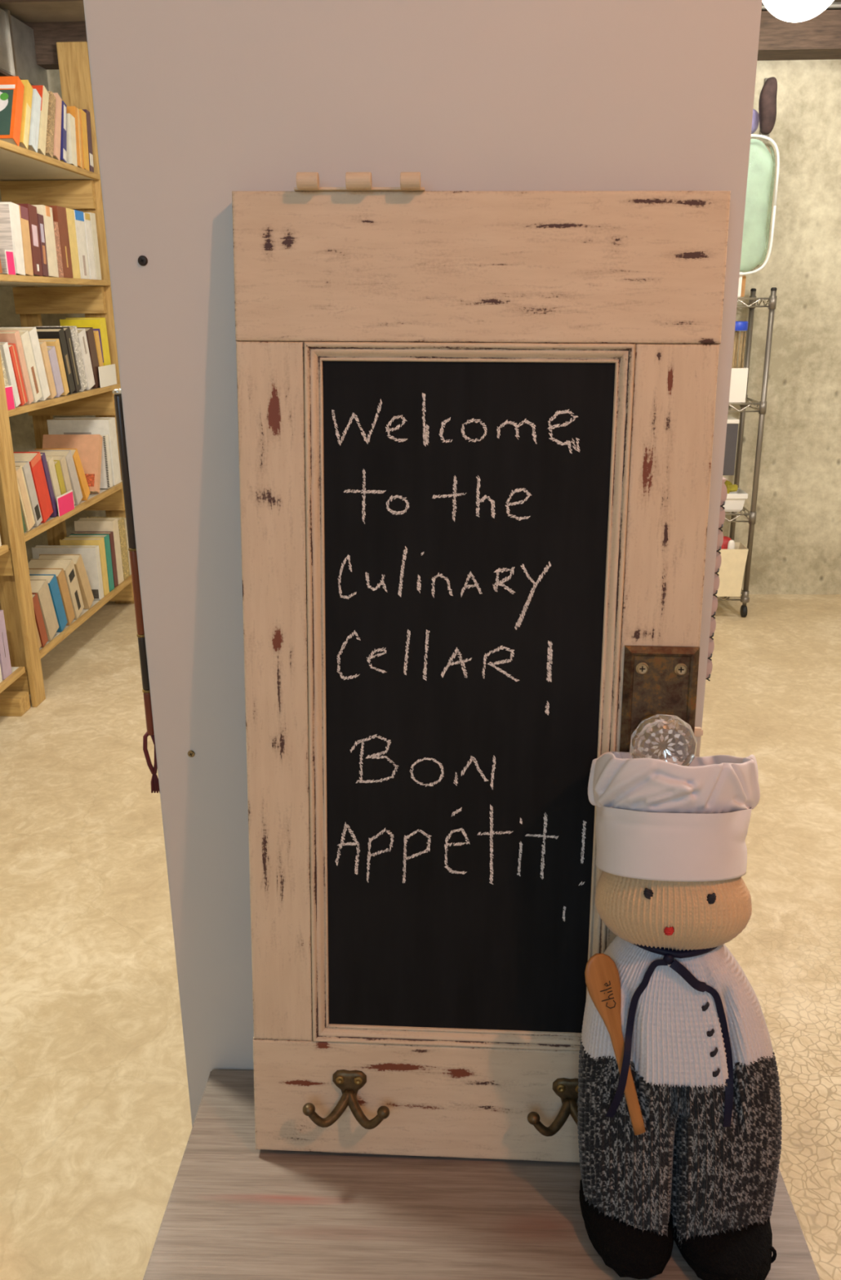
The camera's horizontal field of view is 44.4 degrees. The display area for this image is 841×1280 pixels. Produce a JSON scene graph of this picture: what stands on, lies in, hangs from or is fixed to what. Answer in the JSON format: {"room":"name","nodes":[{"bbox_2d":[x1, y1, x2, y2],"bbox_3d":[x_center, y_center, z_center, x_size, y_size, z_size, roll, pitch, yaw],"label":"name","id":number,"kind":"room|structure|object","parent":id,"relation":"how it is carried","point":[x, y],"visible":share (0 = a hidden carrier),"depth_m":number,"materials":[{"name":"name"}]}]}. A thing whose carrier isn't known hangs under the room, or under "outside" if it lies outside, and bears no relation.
{"room":"shop","nodes":[
{"label":"shop","id":0,"kind":"room"},
{"bbox_2d":[0,594,840,1279],"bbox_3d":[0.194,1.010,1.886,5.950,0.100,7.965,0,18,2],"label":"floor","id":1,"kind":"structure","parent":0,"point":[95,1122],"depth_m":2.56,"materials":[{"name":"concrete"}]},
{"bbox_2d":[0,545,25,693],"bbox_3d":[-1.786,-0.720,3.202,0.460,2.400,0.985,0,18,2],"label":"bookshelf","id":2,"kind":"object","parent":1,"relation":"on","point":[16,672],"visible":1,"depth_m":3.86,"materials":[{"name":"brown wood"}]},
{"bbox_2d":[0,609,11,679],"bbox_3d":[-1.645,0.018,3.837,0.191,0.250,0.070,0,18,2],"label":"book","id":3,"kind":"object","parent":2,"relation":"on","point":[5,663],"visible":1,"depth_m":3.83,"materials":[{"name":"paper"}]},
{"bbox_2d":[0,41,133,716],"bbox_3d":[-1.731,-1.200,4.312,0.482,2.620,1.597,0,18,2],"label":"bookshelf","id":4,"kind":"object","parent":1,"relation":"on","point":[28,176],"visible":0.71,"depth_m":4.65,"materials":[{"name":"brown wood"}]},
{"bbox_2d":[0,348,8,386],"bbox_3d":[-1.652,-0.983,3.819,0.200,0.252,0.130,0,18,2],"label":"book","id":5,"kind":"object","parent":4,"relation":"on","point":[6,383],"visible":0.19,"depth_m":3.84,"materials":[{"name":"paper"}]},
{"bbox_2d":[4,249,15,275],"bbox_3d":[-1.533,-1.411,3.852,0.003,0.085,0.070,0,18,2],"label":"label card","id":6,"kind":"object","parent":4,"relation":"on","point":[9,256],"visible":1,"depth_m":3.85,"materials":[{"name":"pink"}]},
{"bbox_2d":[4,385,14,409],"bbox_3d":[-1.536,-0.900,3.836,0.003,0.085,0.100,0,18,2],"label":"label card","id":7,"kind":"object","parent":4,"relation":"on","point":[9,392],"visible":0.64,"depth_m":3.85,"materials":[{"name":"pink"}]},
{"bbox_2d":[0,342,20,407],"bbox_3d":[-1.639,-1.002,3.899,0.190,0.239,0.093,0,18,2],"label":"book","id":8,"kind":"object","parent":4,"relation":"on","point":[4,348],"visible":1,"depth_m":3.88,"materials":[{"name":"paper"}]},
{"bbox_2d":[0,75,23,146],"bbox_3d":[-1.654,-2.023,3.950,0.230,0.257,0.172,0,18,2],"label":"book","id":9,"kind":"object","parent":4,"relation":"on","point":[11,88],"visible":0.97,"depth_m":3.92,"materials":[{"name":"paper"}]},
{"bbox_2d":[0,91,8,111],"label":"picture","id":10,"kind":"object","parent":9,"relation":"attached to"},
{"bbox_2d":[0,89,13,134],"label":"picture","id":11,"kind":"object","parent":9,"relation":"attached to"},
{"bbox_2d":[0,201,25,275],"bbox_3d":[-1.671,-1.535,3.950,0.260,0.260,0.094,0,18,2],"label":"book","id":12,"kind":"object","parent":4,"relation":"on","point":[11,237],"visible":0.91,"depth_m":3.92,"materials":[{"name":"paper"}]},
{"bbox_2d":[0,204,13,271],"bbox_3d":[-1.675,-1.524,3.914,0.250,0.242,0.002,0,14,2],"label":"picture","id":13,"kind":"object","parent":12,"relation":"attached to","point":[6,239],"depth_m":3.91},
{"bbox_2d":[0,330,33,404],"bbox_3d":[-1.635,-1.059,4.010,0.190,0.278,0.106,0,18,2],"label":"book","id":14,"kind":"object","parent":4,"relation":"on","point":[9,336],"visible":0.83,"depth_m":3.97,"materials":[{"name":"paper"}]},
{"bbox_2d":[7,343,27,405],"bbox_3d":[-1.637,-1.019,3.961,0.191,0.232,0.104,0,18,2],"label":"book","id":15,"kind":"object","parent":4,"relation":"on","point":[12,349],"visible":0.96,"depth_m":3.95,"materials":[{"name":"paper"}]},
{"bbox_2d":[0,327,49,400],"bbox_3d":[-1.629,-1.113,4.160,0.190,0.287,0.135,0,18,2],"label":"book","id":16,"kind":"object","parent":4,"relation":"on","point":[33,335],"visible":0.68,"depth_m":4.14,"materials":[{"name":"paper"}]},
{"bbox_2d":[14,465,35,531],"bbox_3d":[-1.636,-0.551,4.020,0.191,0.256,0.132,0,18,2],"label":"book","id":17,"kind":"object","parent":4,"relation":"on","point":[24,502],"visible":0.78,"depth_m":4.01,"materials":[{"name":"paper"}]},
{"bbox_2d":[18,80,32,149],"bbox_3d":[-1.630,-2.053,4.033,0.191,0.262,0.171,0,18,2],"label":"book","id":18,"kind":"object","parent":4,"relation":"on","point":[28,89],"visible":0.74,"depth_m":4.02,"materials":[{"name":"paper"}]},
{"bbox_2d":[18,205,33,275],"bbox_3d":[-1.632,-1.558,4.028,0.191,0.254,0.087,0,18,2],"label":"book","id":19,"kind":"object","parent":4,"relation":"on","point":[24,216],"visible":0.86,"depth_m":4.02,"materials":[{"name":"paper"}]},
{"bbox_2d":[14,461,42,526],"bbox_3d":[-1.633,-0.579,4.096,0.191,0.262,0.120,0,18,2],"label":"book","id":20,"kind":"object","parent":4,"relation":"on","point":[25,466],"visible":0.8,"depth_m":4.08,"materials":[{"name":"paper"}]},
{"bbox_2d":[17,203,42,276],"bbox_3d":[-1.629,-1.592,4.109,0.191,0.267,0.103,0,18,2],"label":"book","id":21,"kind":"object","parent":4,"relation":"on","point":[32,210],"visible":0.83,"depth_m":4.10,"materials":[{"name":"paper"}]},
{"bbox_2d":[18,330,42,402],"bbox_3d":[-1.632,-1.081,4.080,0.191,0.275,0.137,0,18,2],"label":"book","id":22,"kind":"object","parent":4,"relation":"on","point":[24,338],"visible":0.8,"depth_m":4.07,"materials":[{"name":"paper"}]},
{"bbox_2d":[13,452,53,522],"bbox_3d":[-1.629,-0.619,4.184,0.191,0.282,0.166,0,18,2],"label":"book","id":23,"kind":"object","parent":4,"relation":"on","point":[34,460],"visible":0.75,"depth_m":4.16,"materials":[{"name":"paper"}]},
{"bbox_2d":[27,88,40,152],"bbox_3d":[-1.627,-2.071,4.116,0.191,0.243,0.160,0,18,2],"label":"book","id":24,"kind":"object","parent":4,"relation":"on","point":[36,98],"visible":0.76,"depth_m":4.10,"materials":[{"name":"paper"}]},
{"bbox_2d":[31,84,48,155],"bbox_3d":[-1.624,-2.112,4.195,0.190,0.272,0.168,0,18,2],"label":"book","id":25,"kind":"object","parent":4,"relation":"on","point":[42,91],"visible":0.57,"depth_m":4.18,"materials":[{"name":"paper"}]},
{"bbox_2d":[31,84,43,110],"bbox_3d":[-1.624,-2.197,4.180,0.182,0.111,0.001,0,-8,2],"label":"picture","id":26,"kind":"object","parent":25,"relation":"attached to","point":[39,88],"depth_m":4.18},
{"bbox_2d":[31,593,48,647],"bbox_3d":[-1.633,-0.080,4.170,0.190,0.227,0.103,0,18,2],"label":"book","id":27,"kind":"object","parent":4,"relation":"on","point":[37,613],"visible":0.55,"depth_m":4.16,"materials":[{"name":"paper"}]},
{"bbox_2d":[36,213,48,276],"bbox_3d":[-1.626,-1.602,4.187,0.191,0.238,0.071,0,18,2],"label":"book","id":28,"kind":"object","parent":4,"relation":"on","point":[40,218],"visible":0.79,"depth_m":4.18,"materials":[{"name":"paper"}]},
{"bbox_2d":[30,579,58,640],"bbox_3d":[-1.629,-0.123,4.256,0.190,0.255,0.166,0,18,2],"label":"book","id":29,"kind":"object","parent":4,"relation":"on","point":[40,587],"visible":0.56,"depth_m":4.23,"materials":[{"name":"paper"}]},
{"bbox_2d":[31,204,58,277],"bbox_3d":[-1.623,-1.646,4.263,0.191,0.275,0.109,0,18,2],"label":"book","id":30,"kind":"object","parent":4,"relation":"on","point":[46,211],"visible":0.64,"depth_m":4.25,"materials":[{"name":"paper"}]},
{"bbox_2d":[38,341,56,398],"bbox_3d":[-1.626,-1.113,4.251,0.190,0.230,0.103,0,18,2],"label":"book","id":31,"kind":"object","parent":4,"relation":"on","point":[42,344],"visible":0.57,"depth_m":4.24,"materials":[{"name":"paper"}]},
{"bbox_2d":[29,574,66,631],"bbox_3d":[-1.625,-0.155,4.361,0.190,0.251,0.138,0,18,2],"label":"book","id":32,"kind":"object","parent":4,"relation":"on","point":[51,580],"visible":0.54,"depth_m":4.34,"materials":[{"name":"paper"}]},
{"bbox_2d":[40,452,57,516],"bbox_3d":[-1.627,-0.640,4.266,0.190,0.272,0.100,0,18,2],"label":"book","id":33,"kind":"object","parent":4,"relation":"on","point":[55,513],"visible":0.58,"depth_m":4.25,"materials":[{"name":"paper"}]},
{"bbox_2d":[44,91,55,158],"bbox_3d":[-1.621,-2.134,4.275,0.190,0.265,0.151,0,18,2],"label":"book","id":34,"kind":"object","parent":4,"relation":"on","point":[51,101],"visible":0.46,"depth_m":4.26,"materials":[{"name":"paper"}]},
{"bbox_2d":[28,568,75,625],"bbox_3d":[-1.621,-0.186,4.448,0.190,0.255,0.135,0,18,2],"label":"book","id":35,"kind":"object","parent":4,"relation":"on","point":[59,572],"visible":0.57,"depth_m":4.41,"materials":[{"name":"paper"}]},
{"bbox_2d":[45,456,61,514],"bbox_3d":[-1.624,-0.648,4.331,0.190,0.246,0.111,0,18,2],"label":"book","id":36,"kind":"object","parent":4,"relation":"on","point":[51,465],"visible":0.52,"depth_m":4.30,"materials":[{"name":"paper"}]},
{"bbox_2d":[38,338,69,395],"bbox_3d":[-1.620,-1.162,4.392,0.190,0.234,0.096,0,18,2],"label":"book","id":37,"kind":"object","parent":4,"relation":"on","point":[49,342],"visible":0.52,"depth_m":4.36,"materials":[{"name":"paper"}]},
{"bbox_2d":[27,449,82,505],"bbox_3d":[-1.616,-0.714,4.535,0.190,0.245,0.146,0,18,2],"label":"book","id":38,"kind":"object","parent":4,"relation":"on","point":[77,492],"visible":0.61,"depth_m":4.50,"materials":[{"name":"paper"}]},
{"bbox_2d":[46,346,63,396],"bbox_3d":[-1.623,-1.126,4.329,0.190,0.206,0.115,0,18,2],"label":"book","id":39,"kind":"object","parent":4,"relation":"on","point":[51,349],"visible":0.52,"depth_m":4.32,"materials":[{"name":"paper"}]},
{"bbox_2d":[35,328,75,394],"bbox_3d":[-1.617,-1.201,4.445,0.191,0.277,0.119,0,18,2],"label":"book","id":40,"kind":"object","parent":4,"relation":"on","point":[42,333],"visible":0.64,"depth_m":4.40,"materials":[{"name":"paper"}]},
{"bbox_2d":[27,559,84,618],"bbox_3d":[-1.617,-0.224,4.544,0.191,0.268,0.165,0,18,2],"label":"book","id":41,"kind":"object","parent":4,"relation":"on","point":[67,565],"visible":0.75,"depth_m":4.51,"materials":[{"name":"paper"}]},
{"bbox_2d":[53,93,62,160],"bbox_3d":[-1.618,-2.159,4.342,0.190,0.270,0.146,0,18,2],"label":"book","id":42,"kind":"object","parent":4,"relation":"on","point":[56,149],"visible":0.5,"depth_m":4.33,"materials":[{"name":"paper"}]},
{"bbox_2d":[35,326,80,392],"bbox_3d":[-1.615,-1.226,4.515,0.191,0.278,0.120,0,18,2],"label":"book","id":43,"kind":"object","parent":4,"relation":"on","point":[66,330],"visible":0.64,"depth_m":4.50,"materials":[{"name":"paper"}]},
{"bbox_2d":[53,221,63,277],"bbox_3d":[-1.620,-1.644,4.345,0.190,0.220,0.055,0,18,2],"label":"book","id":44,"kind":"object","parent":4,"relation":"on","point":[59,257],"visible":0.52,"depth_m":4.34,"materials":[{"name":"paper"}]},
{"bbox_2d":[46,205,72,278],"bbox_3d":[-1.617,-1.702,4.416,0.191,0.285,0.105,0,18,2],"label":"book","id":45,"kind":"object","parent":4,"relation":"on","point":[59,213],"visible":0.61,"depth_m":4.40,"materials":[{"name":"paper"}]},
{"bbox_2d":[53,460,66,494],"bbox_3d":[-1.622,-0.656,4.397,0.190,0.221,0.100,0,18,2],"label":"book","id":46,"kind":"object","parent":4,"relation":"on","point":[57,466],"visible":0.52,"depth_m":4.37,"materials":[{"name":"paper"}]},
{"bbox_2d":[33,325,87,391],"bbox_3d":[-1.612,-1.252,4.591,0.190,0.281,0.129,0,18,2],"label":"book","id":47,"kind":"object","parent":4,"relation":"on","point":[73,331],"visible":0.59,"depth_m":4.57,"materials":[{"name":"paper"}]},
{"bbox_2d":[45,455,75,503],"bbox_3d":[-1.619,-0.682,4.458,0.190,0.232,0.108,0,18,2],"label":"book","id":48,"kind":"object","parent":4,"relation":"on","point":[61,458],"visible":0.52,"depth_m":4.42,"materials":[{"name":"paper"}]},
{"bbox_2d":[34,448,89,500],"bbox_3d":[-1.613,-0.741,4.623,0.190,0.240,0.158,0,18,2],"label":"book","id":49,"kind":"object","parent":4,"relation":"on","point":[84,487],"visible":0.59,"depth_m":4.61,"materials":[{"name":"paper"}]},
{"bbox_2d":[59,100,66,162],"bbox_3d":[-1.615,-2.170,4.408,0.191,0.250,0.115,0,18,2],"label":"book","id":50,"kind":"object","parent":4,"relation":"on","point":[63,131],"visible":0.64,"depth_m":4.39,"materials":[{"name":"paper"}]},
{"bbox_2d":[56,489,74,516],"bbox_3d":[-1.515,-0.585,4.402,0.003,0.082,0.180,0,18,2],"label":"book","id":51,"kind":"object","parent":4,"relation":"on","point":[65,504],"visible":1,"depth_m":4.40,"materials":[{"name":"pink"}]},
{"bbox_2d":[38,554,93,608],"bbox_3d":[-1.613,-0.263,4.670,0.190,0.264,0.169,0,18,2],"label":"book","id":52,"kind":"object","parent":4,"relation":"on","point":[86,594],"visible":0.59,"depth_m":4.63,"materials":[{"name":"paper"}]},
{"bbox_2d":[31,545,103,599],"bbox_3d":[-1.660,-0.317,4.856,0.300,0.250,0.051,0,17,2],"label":"book","id":53,"kind":"object","parent":4,"relation":"on","point":[90,554],"visible":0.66,"depth_m":4.82,"materials":[{"name":"paper"}]},
{"bbox_2d":[66,113,77,166],"bbox_3d":[-1.612,-2.183,4.510,0.190,0.212,0.091,0,18,2],"label":"book","id":54,"kind":"object","parent":4,"relation":"on","point":[71,150],"visible":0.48,"depth_m":4.49,"materials":[{"name":"paper"}]},
{"bbox_2d":[42,434,102,493],"bbox_3d":[-1.644,-0.828,4.851,0.270,0.265,0.156,0,18,2],"label":"book","id":55,"kind":"object","parent":4,"relation":"on","point":[89,446],"visible":0.61,"depth_m":4.84,"materials":[{"name":"paper"}]},
{"bbox_2d":[84,474,94,486],"bbox_3d":[-1.639,-0.747,4.819,0.230,0.060,0.001,0,-8,2],"label":"picture","id":56,"kind":"object","parent":55,"relation":"attached to","point":[90,478],"depth_m":4.82},
{"bbox_2d":[65,208,80,278],"bbox_3d":[-1.613,-1.734,4.516,0.190,0.285,0.085,0,18,2],"label":"book","id":57,"kind":"object","parent":4,"relation":"on","point":[69,212],"visible":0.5,"depth_m":4.51,"materials":[{"name":"paper"}]},
{"bbox_2d":[66,106,84,168],"bbox_3d":[-1.608,-2.228,4.580,0.191,0.252,0.103,0,18,2],"label":"book","id":58,"kind":"object","parent":4,"relation":"on","point":[73,111],"visible":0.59,"depth_m":4.56,"materials":[{"name":"paper"}]},
{"bbox_2d":[73,209,89,279],"bbox_3d":[-1.609,-1.768,4.618,0.191,0.285,0.110,0,18,2],"label":"book","id":59,"kind":"object","parent":4,"relation":"on","point":[78,215],"visible":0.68,"depth_m":4.61,"materials":[{"name":"paper"}]},
{"bbox_2d":[46,417,120,485],"bbox_3d":[-1.650,-0.926,5.064,0.300,0.318,0.101,0,18,2],"label":"book","id":60,"kind":"object","parent":4,"relation":"on","point":[77,425],"visible":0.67,"depth_m":4.99,"materials":[{"name":"paper"}]},
{"bbox_2d":[79,109,88,170],"bbox_3d":[-1.606,-2.252,4.651,0.190,0.254,0.090,0,18,2],"label":"book","id":61,"kind":"object","parent":4,"relation":"on","point":[84,132],"visible":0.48,"depth_m":4.64,"materials":[{"name":"paper"}]},
{"bbox_2d":[59,537,109,595],"bbox_3d":[-1.603,-0.350,4.920,0.190,0.272,0.065,0,17,2],"label":"book","id":62,"kind":"object","parent":4,"relation":"on","point":[100,541],"visible":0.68,"depth_m":4.89,"materials":[{"name":"paper"}]},
{"bbox_2d":[59,317,111,365],"bbox_3d":[-1.599,-1.381,4.936,0.190,0.310,0.106,0,18,2],"label":"book","id":63,"kind":"object","parent":4,"relation":"on","point":[99,324],"visible":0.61,"depth_m":4.87,"materials":[{"name":"paper"}]},
{"bbox_2d":[93,328,103,362],"bbox_3d":[-1.593,-1.394,4.884,0.167,0.156,0.001,0,22,2],"label":"picture","id":64,"kind":"object","parent":63,"relation":"attached to","point":[98,330],"depth_m":4.87},
{"bbox_2d":[76,328,94,390],"bbox_3d":[-1.608,-1.275,4.682,0.191,0.268,0.140,0,18,2],"label":"book","id":65,"kind":"object","parent":4,"relation":"on","point":[81,331],"visible":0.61,"depth_m":4.67,"materials":[{"name":"paper"}]},
{"bbox_2d":[81,109,93,172],"bbox_3d":[-1.603,-2.276,4.710,0.191,0.263,0.072,0,18,2],"label":"book","id":66,"kind":"object","parent":4,"relation":"on","point":[87,113],"visible":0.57,"depth_m":4.70,"materials":[{"name":"paper"}]},
{"bbox_2d":[76,327,99,387],"bbox_3d":[-1.605,-1.308,4.779,0.190,0.270,0.128,0,18,2],"label":"book","id":67,"kind":"object","parent":4,"relation":"on","point":[89,331],"visible":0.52,"depth_m":4.76,"materials":[{"name":"paper"}]},
{"bbox_2d":[83,213,96,279],"bbox_3d":[-1.605,-1.800,4.718,0.191,0.283,0.070,0,18,2],"label":"book","id":68,"kind":"object","parent":4,"relation":"on","point":[86,215],"visible":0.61,"depth_m":4.71,"materials":[{"name":"paper"}]},
{"bbox_2d":[67,533,114,591],"bbox_3d":[-1.600,-0.373,4.991,0.190,0.270,0.065,0,17,2],"label":"book","id":69,"kind":"object","parent":4,"relation":"on","point":[106,536],"visible":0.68,"depth_m":4.98,"materials":[{"name":"paper"}]},
{"bbox_2d":[83,212,101,279],"bbox_3d":[-1.602,-1.828,4.792,0.190,0.290,0.060,0,18,2],"label":"book","id":70,"kind":"object","parent":4,"relation":"on","point":[92,217],"visible":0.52,"depth_m":4.78,"materials":[{"name":"paper"}]},
{"bbox_2d":[73,531,118,587],"bbox_3d":[-1.597,-0.394,5.056,0.190,0.270,0.050,0,17,2],"label":"book","id":71,"kind":"object","parent":4,"relation":"on","point":[110,533],"visible":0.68,"depth_m":5.04,"materials":[{"name":"paper"}]},
{"bbox_2d":[93,330,103,366],"bbox_3d":[-1.602,-1.326,4.860,0.190,0.254,0.084,0,18,2],"label":"book","id":72,"kind":"object","parent":4,"relation":"on","point":[95,332],"visible":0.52,"depth_m":4.82,"materials":[{"name":"paper"}]},
{"bbox_2d":[74,518,124,584],"bbox_3d":[-1.595,-0.440,5.117,0.190,0.320,0.080,0,18,2],"label":"book","id":73,"kind":"object","parent":4,"relation":"on","point":[82,524],"visible":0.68,"depth_m":5.06,"materials":[{"name":"paper"}]},
{"bbox_2d":[99,434,112,488],"bbox_3d":[-1.597,-0.860,4.966,0.194,0.252,0.082,0,18,2],"label":"book","id":74,"kind":"object","parent":4,"relation":"on","point":[106,482],"visible":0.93,"depth_m":4.95,"materials":[{"name":"paper"}]},
{"bbox_2d":[97,364,116,387],"bbox_3d":[-1.493,-1.263,4.921,0.002,0.095,0.240,0,18,2],"label":"label card","id":75,"kind":"object","parent":4,"relation":"on","point":[107,374],"visible":1,"depth_m":4.91,"materials":[{"name":"white"}]},
{"bbox_2d":[86,516,129,579],"bbox_3d":[-1.591,-0.462,5.209,0.190,0.305,0.090,0,18,2],"label":"book","id":76,"kind":"object","parent":4,"relation":"on","point":[121,522],"visible":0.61,"depth_m":5.20,"materials":[{"name":"paper"}]},
{"bbox_2d":[124,517,131,574],"bbox_3d":[-1.589,-0.479,5.283,0.190,0.290,0.040,0,18,2],"label":"book","id":77,"kind":"object","parent":4,"relation":"on","point":[124,517],"visible":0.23,"depth_m":5.26,"materials":[{"name":"paper"}]},
{"bbox_2d":[83,0,762,1127],"bbox_3d":[0.028,-0.137,1.617,0.537,2.250,1.302,0,18,2],"label":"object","id":78,"kind":"object","parent":1,"relation":"on","point":[196,103],"visible":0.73,"depth_m":0.85,"materials":[{"name":"paint"}]},
{"bbox_2d":[112,388,159,793],"bbox_3d":[-0.273,-0.035,0.991,0.014,0.402,0.010,0,18,2],"label":"stick","id":79,"kind":"object","parent":78,"relation":"hanging from","point":[117,392],"visible":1,"depth_m":0.98,"materials":[{"name":"brown metal"}]},
{"bbox_2d":[706,476,727,680],"bbox_3d":[0.282,-0.084,1.072,0.012,0.198,0.201,0,18,2],"label":"holder","id":80,"kind":"object","parent":78,"relation":"attached to","point":[724,491],"visible":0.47,"depth_m":0.98,"materials":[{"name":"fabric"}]},
{"bbox_2d":[142,1070,819,1279],"bbox_3d":[0.056,0.873,1.036,0.588,0.695,0.427,0,18,2],"label":"side table","id":81,"kind":"object","parent":1,"relation":"on","point":[235,1210],"visible":0.36,"depth_m":0.95,"materials":[{"name":"grey wood"}]},
{"bbox_2d":[231,172,730,1162],"bbox_3d":[0.044,0.069,0.919,0.418,0.905,0.150,0,18,3],"label":"chalkboard sign","id":82,"kind":"object","parent":81,"relation":"on","point":[475,428],"visible":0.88,"depth_m":0.91,"materials":[{"name":"beige wood"}]},
{"bbox_2d":[577,751,782,1279],"bbox_3d":[0.230,0.310,0.890,0.184,0.459,0.181,3,18,9],"label":"doll","id":83,"kind":"object","parent":81,"relation":"on","point":[671,848],"visible":0.98,"depth_m":0.87,"materials":[{"name":"black"}]},
{"bbox_2d":[584,953,645,1135],"bbox_3d":[0.168,0.338,0.867,0.064,0.147,0.026,15,23,39],"label":"wooden spoon","id":84,"kind":"object","parent":83,"relation":"in","point":[602,981],"visible":1,"depth_m":0.86,"materials":[{"name":"brown wood"}]},
{"bbox_2d":[717,287,777,617],"bbox_3d":[1.227,-0.904,5.048,0.792,1.546,0.400,0,18,2],"label":"wire rack","id":85,"kind":"object","parent":1,"relation":"on","point":[744,598],"visible":0.27,"depth_m":4.95,"materials":[{"name":"grey metal"}]},
{"bbox_2d":[717,587,742,600],"bbox_3d":[1.233,-0.269,5.256,0.759,0.042,0.349,0,18,2],"label":"wire shelf","id":86,"kind":"object","parent":85,"relation":"attached to","point":[741,596],"depth_m":5.09,"materials":[{"name":"silver metal"}]},
{"bbox_2d":[715,536,748,596],"bbox_3d":[1.392,-0.368,5.037,0.361,0.279,0.152,0,18,2],"label":"bag","id":87,"kind":"object","parent":85,"relation":"on","point":[734,554],"visible":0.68,"depth_m":4.97,"materials":[{"name":"paper"}]},
{"bbox_2d":[723,480,748,511],"bbox_3d":[1.501,-0.706,5.028,0.150,0.140,0.166,0,18,2],"label":"tub","id":88,"kind":"object","parent":85,"relation":"on","point":[735,497],"visible":0.57,"depth_m":4.97,"materials":[{"name":"white plastic"}]},
{"bbox_2d":[724,506,750,522],"bbox_3d":[1.230,-0.642,5.134,0.759,0.042,0.349,0,18,2],"label":"wire shelf","id":89,"kind":"object","parent":85,"relation":"attached to","point":[745,514],"depth_m":4.96,"materials":[{"name":"silver metal"}]},
{"bbox_2d":[728,367,748,402],"bbox_3d":[1.400,-1.198,4.835,0.230,0.155,0.113,0,18,2],"label":"carton","id":90,"kind":"object","parent":85,"relation":"on","point":[739,376],"visible":0.36,"depth_m":4.78,"materials":[{"name":"white"}]},
{"bbox_2d":[740,275,746,297],"bbox_3d":[1.410,-1.620,4.721,0.125,0.092,0.120,0,18,2],"label":"wooden block","id":91,"kind":"object","parent":85,"relation":"on","point":[744,277],"visible":0.24,"depth_m":4.66,"materials":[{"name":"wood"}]},
{"bbox_2d":[728,397,759,412],"bbox_3d":[1.225,-1.137,4.971,0.759,0.042,0.349,0,18,2],"label":"wire shelf","id":92,"kind":"object","parent":85,"relation":"attached to","point":[743,406],"depth_m":4.80,"materials":[{"name":"silver metal"}]},
{"bbox_2d":[736,297,769,307],"bbox_3d":[1.221,-1.578,4.826,0.759,0.042,0.349,0,18,2],"label":"wire shelf","id":93,"kind":"object","parent":85,"relation":"attached to","point":[752,302],"depth_m":4.66,"materials":[{"name":"silver metal"}]},
{"bbox_2d":[739,133,779,275],"bbox_3d":[1.287,-1.947,4.658,0.556,0.576,0.296,0,18,2],"label":"tray","id":94,"kind":"object","parent":85,"relation":"on","point":[762,162],"visible":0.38,"depth_m":4.51,"materials":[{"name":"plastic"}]},
{"bbox_2d":[751,109,759,133],"bbox_3d":[1.371,-2.302,4.593,0.267,0.131,0.134,0,18,2],"label":"cushion","id":95,"kind":"object","parent":94,"relation":"on","point":[755,121],"visible":0.13,"depth_m":4.54,"materials":[{"name":"fabric"}]},
{"bbox_2d":[758,76,777,134],"bbox_3d":[1.503,-2.310,4.459,0.074,0.224,0.076,0,18,2],"label":"cushion","id":96,"kind":"object","parent":94,"relation":"on","point":[767,98],"visible":1,"depth_m":4.43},
{"bbox_3d":[1.324,-0.732,5.048,0.195,0.179,0.160,0,18,2],"label":"carton","id":97,"kind":"object","parent":85,"relation":"on","visible":0},
{"bbox_2d":[722,414,739,475],"bbox_3d":[1.367,-0.942,4.977,0.271,0.262,0.206,0,18,2],"label":"box","id":98,"kind":"object","parent":97,"relation":"on","point":[732,422],"visible":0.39,"depth_m":4.88,"materials":[{"name":"white"}]},
{"bbox_2d":[0,59,840,594],"bbox_3d":[0.329,-1.559,5.189,5.950,2.720,0.120,0,18,2],"label":"wall","id":99,"kind":"structure","parent":0,"point":[796,549],"depth_m":5.13,"materials":[{"name":"concrete"}]},
{"bbox_2d":[22,21,87,69],"bbox_3d":[-1.884,-2.742,4.764,1.350,0.170,0.115,0,18,2],"label":"beam","id":100,"kind":"structure","parent":99,"relation":"attached to","point":[46,34],"depth_m":4.69,"materials":[{"name":"wood"}]},
{"bbox_2d":[757,9,840,60],"bbox_3d":[0.992,-2.692,4.614,4.390,0.150,0.215,0,18,2],"label":"shelf","id":101,"kind":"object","parent":99,"relation":"attached to","point":[819,37],"depth_m":4.50,"materials":[{"name":"wood"}]},
{"bbox_2d":[0,0,840,22],"bbox_3d":[0.170,-1.669,1.006,5.950,0.100,7.965,0,18,2],"label":"ceiling","id":102,"kind":"structure","parent":0,"point":[67,11],"depth_m":4.50,"materials":[{"name":"paint"}]},
{"bbox_2d":[0,8,48,91],"bbox_3d":[-2.027,-2.479,4.190,0.514,0.270,1.550,0,18,2],"label":"duct","id":103,"kind":"object","parent":102,"relation":"attached to","point":[17,46],"visible":0.59,"depth_m":4.53,"materials":[{"name":"metal"}]},
{"bbox_2d":[0,0,83,2],"bbox_3d":[-1.668,-2.488,3.904,1.850,0.120,0.040,0,18,2],"label":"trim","id":104,"kind":"structure","parent":102,"relation":"attached to","point":[1,1],"depth_m":3.92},
{"bbox_2d":[762,0,834,22],"bbox_3d":[1.456,-2.487,3.949,0.346,0.203,0.346,0,18,2],"label":"ceiling lamp","id":105,"kind":"object","parent":102,"relation":"attached to","point":[788,11],"visible":1,"depth_m":3.92,"materials":[{"name":"silver metal"}]},
{"bbox_2d":[761,1,840,9],"bbox_3d":[0.986,-2.730,4.457,4.390,0.024,0.024,0,18,2],"label":"trim","id":106,"kind":"structure","parent":102,"relation":"attached to","point":[834,4],"depth_m":4.42,"materials":[{"name":"metal"}]},
{"bbox_2d":[731,320,748,368],"bbox_3d":[1.461,-1.297,4.797,0.094,0.356,0.094,0,18,2],"label":"jar","id":107,"kind":"object","parent":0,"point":[741,326],"visible":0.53,"depth_m":4.74,"materials":[{"name":"white plastic"}]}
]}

